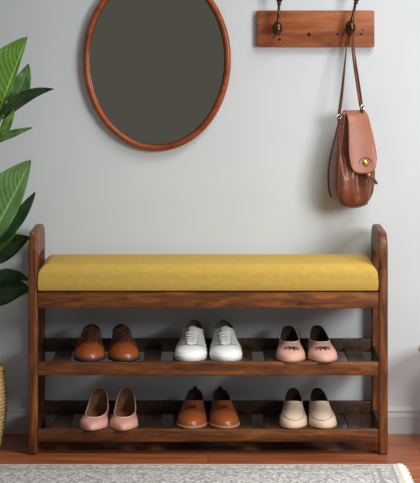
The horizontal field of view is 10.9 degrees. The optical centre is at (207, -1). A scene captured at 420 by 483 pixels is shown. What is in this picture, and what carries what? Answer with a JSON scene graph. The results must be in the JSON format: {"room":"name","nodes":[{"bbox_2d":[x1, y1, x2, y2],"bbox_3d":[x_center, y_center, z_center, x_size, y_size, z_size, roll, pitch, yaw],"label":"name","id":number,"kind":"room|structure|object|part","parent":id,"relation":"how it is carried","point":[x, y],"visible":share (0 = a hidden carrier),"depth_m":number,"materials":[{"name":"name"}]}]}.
{"room":"home entryway","nodes":[
{"label":"home entryway","id":0,"kind":"room"},
{"bbox_2d":[0,0,419,406],"bbox_3d":[0.000,0.088,7.090,5.200,2.600,0.100,0,0,0],"label":"wall","id":1,"kind":"structure","parent":0,"point":[254,181],"depth_m":7.04,"materials":[{"name":"grey paint"}]},
{"bbox_2d":[83,0,230,150],"bbox_3d":[-0.163,0.190,7.024,0.473,0.586,0.029,0,0,0],"label":"wall mirror","id":2,"kind":"object","parent":1,"relation":"attached to","point":[157,72],"visible":1,"depth_m":7.03,"materials":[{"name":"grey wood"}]},
{"bbox_2d":[4,407,419,433],"bbox_3d":[0.000,1.346,7.032,5.200,0.083,0.016,0,0,0],"label":"baseboard","id":3,"kind":"structure","parent":1,"relation":"attached to","point":[401,420],"depth_m":7.03,"materials":[{"name":"grey paint"}]},
{"bbox_2d":[257,0,373,46],"bbox_3d":[0.344,0.065,7.001,0.375,0.170,0.077,0,0,0],"label":"coat rack","id":4,"kind":"object","parent":1,"relation":"attached to","point":[275,28],"visible":1,"depth_m":7.02,"materials":[{"name":"brown wood"}]},
{"bbox_3d":[0.223,0.045,6.978,0.015,0.080,0.017,0,0,-15],"label":"stem","id":5,"kind":"part","parent":4,"relation":"part of","materials":[{"name":"brown metal"}]},
{"bbox_2d":[327,24,377,207],"bbox_3d":[0.459,0.365,6.949,0.137,0.586,0.127,0,0,-24],"label":"leather bag","id":6,"kind":"object","parent":4,"relation":"hanging from","point":[351,179],"visible":1,"depth_m":6.93,"materials":[{"name":"brown leather"}]},
{"bbox_3d":[0.462,0.041,6.978,0.026,0.081,0.017,0,0,0],"label":"stem","id":7,"kind":"part","parent":4,"relation":"part of","materials":[{"name":"brown metal"}]},
{"bbox_2d":[0,434,419,482],"bbox_3d":[0.000,1.438,4.920,5.200,0.100,4.440,0,0,0],"label":"floor","id":8,"kind":"structure","parent":0,"point":[404,449],"depth_m":6.74,"materials":[{"name":"brown wood"}]},
{"bbox_2d":[0,362,7,447],"bbox_3d":[-0.791,1.259,6.800,0.342,0.258,0.342,0,0,42],"label":"woven basket","id":9,"kind":"object","parent":8,"relation":"on","point":[3,386],"visible":1,"depth_m":6.77,"materials":[{"name":"wicker"}]},
{"bbox_2d":[0,36,52,305],"bbox_3d":[-0.703,0.740,6.800,0.460,1.256,0.284,0,0,0],"label":"potted plant","id":10,"kind":"object","parent":9,"relation":"in","point":[15,90],"visible":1,"depth_m":6.77,"materials":[{"name":"green plant"}]},
{"bbox_2d":[0,463,413,482],"bbox_3d":[-0.454,1.382,5.868,2.092,0.010,1.335,0,0,0],"label":"area rug","id":11,"kind":"object","parent":8,"relation":"on","point":[9,473],"visible":1,"depth_m":6.40,"materials":[{"name":"grey carpet"}]},
{"bbox_2d":[28,224,387,454],"bbox_3d":[0.000,1.049,6.859,1.098,0.678,0.326,0,0,0],"label":"bench","id":12,"kind":"object","parent":8,"relation":"on","point":[62,280],"visible":0.96,"depth_m":6.70,"materials":[{"name":"brown wood"}]},
{"bbox_3d":[-0.535,1.102,6.718,0.028,0.571,0.036,0,0,0],"label":"leg","id":13,"kind":"part","parent":12,"relation":"part of","materials":[{"name":"brown wood"}]},
{"bbox_3d":[-0.535,0.767,6.861,0.028,0.114,0.322,0,0,0],"label":"armrest","id":14,"kind":"part","parent":12,"relation":"part of","materials":[{"name":"brown wood"}]},
{"bbox_3d":[-0.535,1.326,6.861,0.020,0.044,0.250,0,0,0],"label":"rail","id":15,"kind":"part","parent":12,"relation":"part of","materials":[{"name":"brown wood"}]},
{"bbox_3d":[-0.535,1.122,6.861,0.020,0.045,0.250,0,0,0],"label":"rail","id":16,"kind":"part","parent":12,"relation":"part of","materials":[{"name":"brown wood"}]},
{"bbox_3d":[-0.535,1.102,7.004,0.028,0.571,0.036,0,0,0],"label":"leg","id":17,"kind":"part","parent":12,"relation":"part of","materials":[{"name":"brown wood"}]},
{"bbox_2d":[73,324,105,361],"bbox_3d":[-0.366,1.058,6.834,0.100,0.096,0.257,0,0,-1],"label":"shoe","id":18,"kind":"object","parent":12,"relation":"on","point":[90,347],"visible":1,"depth_m":6.77,"materials":[{"name":"brown leather"}]},
{"bbox_2d":[79,388,108,430],"bbox_3d":[-0.348,1.268,6.811,0.091,0.088,0.261,0,0,3],"label":"pump shoe","id":19,"kind":"object","parent":12,"relation":"on","point":[96,415],"visible":1,"depth_m":6.87,"materials":[{"name":"pink leather"}]},
{"bbox_2d":[109,388,137,430],"bbox_3d":[-0.258,1.268,6.811,0.091,0.088,0.261,0,0,1],"label":"pump shoe","id":20,"kind":"object","parent":12,"relation":"on","point":[124,417],"visible":1,"depth_m":6.87,"materials":[{"name":"pink leather"}]},
{"bbox_2d":[108,324,139,361],"bbox_3d":[-0.265,1.058,6.834,0.100,0.096,0.257,0,0,-5],"label":"shoe","id":21,"kind":"object","parent":12,"relation":"on","point":[122,348],"visible":1,"depth_m":6.77,"materials":[{"name":"brown leather"}]},
{"bbox_2d":[174,320,206,361],"bbox_3d":[-0.051,1.060,6.848,0.101,0.091,0.275,0,0,3],"label":"sneaker","id":22,"kind":"object","parent":12,"relation":"on","point":[191,347],"visible":1,"depth_m":6.78,"materials":[{"name":"white leather"}]},
{"bbox_2d":[176,386,207,428],"bbox_3d":[-0.048,1.268,6.843,0.097,0.087,0.274,0,0,2],"label":"leather shoe","id":23,"kind":"object","parent":12,"relation":"on","point":[192,414],"visible":1,"depth_m":6.78,"materials":[{"name":"brown leather"}]},
{"bbox_3d":[0.000,1.298,7.005,1.041,0.041,0.022,0,0,0],"label":"shelf rail","id":24,"kind":"part","parent":12,"relation":"part of","materials":[{"name":"brown wood"}]},
{"bbox_3d":[0.000,1.330,6.716,1.041,0.037,0.027,0,0,0],"label":"shelf rail","id":25,"kind":"part","parent":12,"relation":"part of","materials":[{"name":"brown wood"}]},
{"bbox_3d":[0.000,1.100,7.005,1.041,0.041,0.022,0,0,0],"label":"shelf rail","id":26,"kind":"part","parent":12,"relation":"part of","materials":[{"name":"brown wood"}]},
{"bbox_3d":[0.000,1.126,6.716,1.041,0.040,0.027,0,0,0],"label":"shelf rail","id":27,"kind":"part","parent":12,"relation":"part of","materials":[{"name":"brown wood"}]},
{"bbox_3d":[0.000,0.916,6.715,1.041,0.050,0.024,0,0,0],"label":"seat rail","id":28,"kind":"part","parent":12,"relation":"part of","materials":[{"name":"brown wood"}]},
{"bbox_2d":[37,254,378,290],"bbox_3d":[0.000,0.847,6.850,1.040,0.087,0.307,0,0,0],"label":"seat cushion","id":29,"kind":"object","parent":12,"relation":"on","point":[60,272],"depth_m":6.70,"materials":[{"name":"yellow fabric"}]},
{"bbox_3d":[0.000,1.325,6.862,1.041,0.026,0.266,0,0,0],"label":"slat panel","id":30,"kind":"part","parent":12,"relation":"part of","materials":[{"name":"brown wood"}]},
{"bbox_3d":[0.000,1.119,6.862,1.041,0.026,0.266,0,0,0],"label":"slat panel","id":31,"kind":"part","parent":12,"relation":"part of","materials":[{"name":"brown wood"}]},
{"bbox_2d":[208,386,239,428],"bbox_3d":[0.046,1.268,6.843,0.097,0.087,0.274,0,0,-3],"label":"leather shoe","id":32,"kind":"object","parent":12,"relation":"on","point":[223,415],"visible":1,"depth_m":6.78,"materials":[{"name":"brown leather"}]},
{"bbox_2d":[209,320,241,361],"bbox_3d":[0.054,1.060,6.848,0.101,0.091,0.275,0,0,-1],"label":"sneaker","id":33,"kind":"object","parent":12,"relation":"on","point":[225,347],"visible":1,"depth_m":6.78,"materials":[{"name":"white leather"}]},
{"bbox_2d":[276,325,305,362],"bbox_3d":[0.254,1.067,6.823,0.093,0.078,0.266,0,0,-1],"label":"ballet flat","id":34,"kind":"object","parent":12,"relation":"on","point":[289,350],"visible":1,"depth_m":6.76,"materials":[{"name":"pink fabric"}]},
{"bbox_2d":[279,388,307,428],"bbox_3d":[0.265,1.270,6.837,0.089,0.083,0.265,0,0,1],"label":"loafer","id":35,"kind":"object","parent":12,"relation":"on","point":[293,416],"visible":1,"depth_m":6.78,"materials":[{"name":"beige leather"}]},
{"bbox_2d":[308,388,336,428],"bbox_3d":[0.352,1.270,6.837,0.089,0.083,0.265,0,0,-2],"label":"loafer","id":36,"kind":"object","parent":12,"relation":"on","point":[321,415],"visible":1,"depth_m":6.78,"materials":[{"name":"beige leather"}]},
{"bbox_2d":[307,325,337,362],"bbox_3d":[0.351,1.067,6.823,0.093,0.078,0.266,0,0,-2],"label":"ballet flat","id":37,"kind":"object","parent":12,"relation":"on","point":[320,348],"visible":1,"depth_m":6.76,"materials":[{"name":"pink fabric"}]},
{"bbox_3d":[0.535,1.102,7.004,0.028,0.571,0.036,0,0,0],"label":"leg","id":38,"kind":"part","parent":12,"relation":"part of","materials":[{"name":"brown wood"}]},
{"bbox_3d":[0.535,1.326,6.861,0.020,0.044,0.250,0,0,0],"label":"rail","id":39,"kind":"part","parent":12,"relation":"part of","materials":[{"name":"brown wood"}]},
{"bbox_3d":[0.535,1.122,6.861,0.020,0.045,0.250,0,0,0],"label":"rail","id":40,"kind":"part","parent":12,"relation":"part of","materials":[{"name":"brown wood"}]},
{"bbox_3d":[0.535,0.767,6.861,0.028,0.114,0.322,0,0,0],"label":"armrest","id":41,"kind":"part","parent":12,"relation":"part of","materials":[{"name":"brown wood"}]},
{"bbox_3d":[0.535,1.102,6.718,0.028,0.571,0.036,0,0,0],"label":"leg","id":42,"kind":"part","parent":12,"relation":"part of","materials":[{"name":"brown wood"}]}
]}

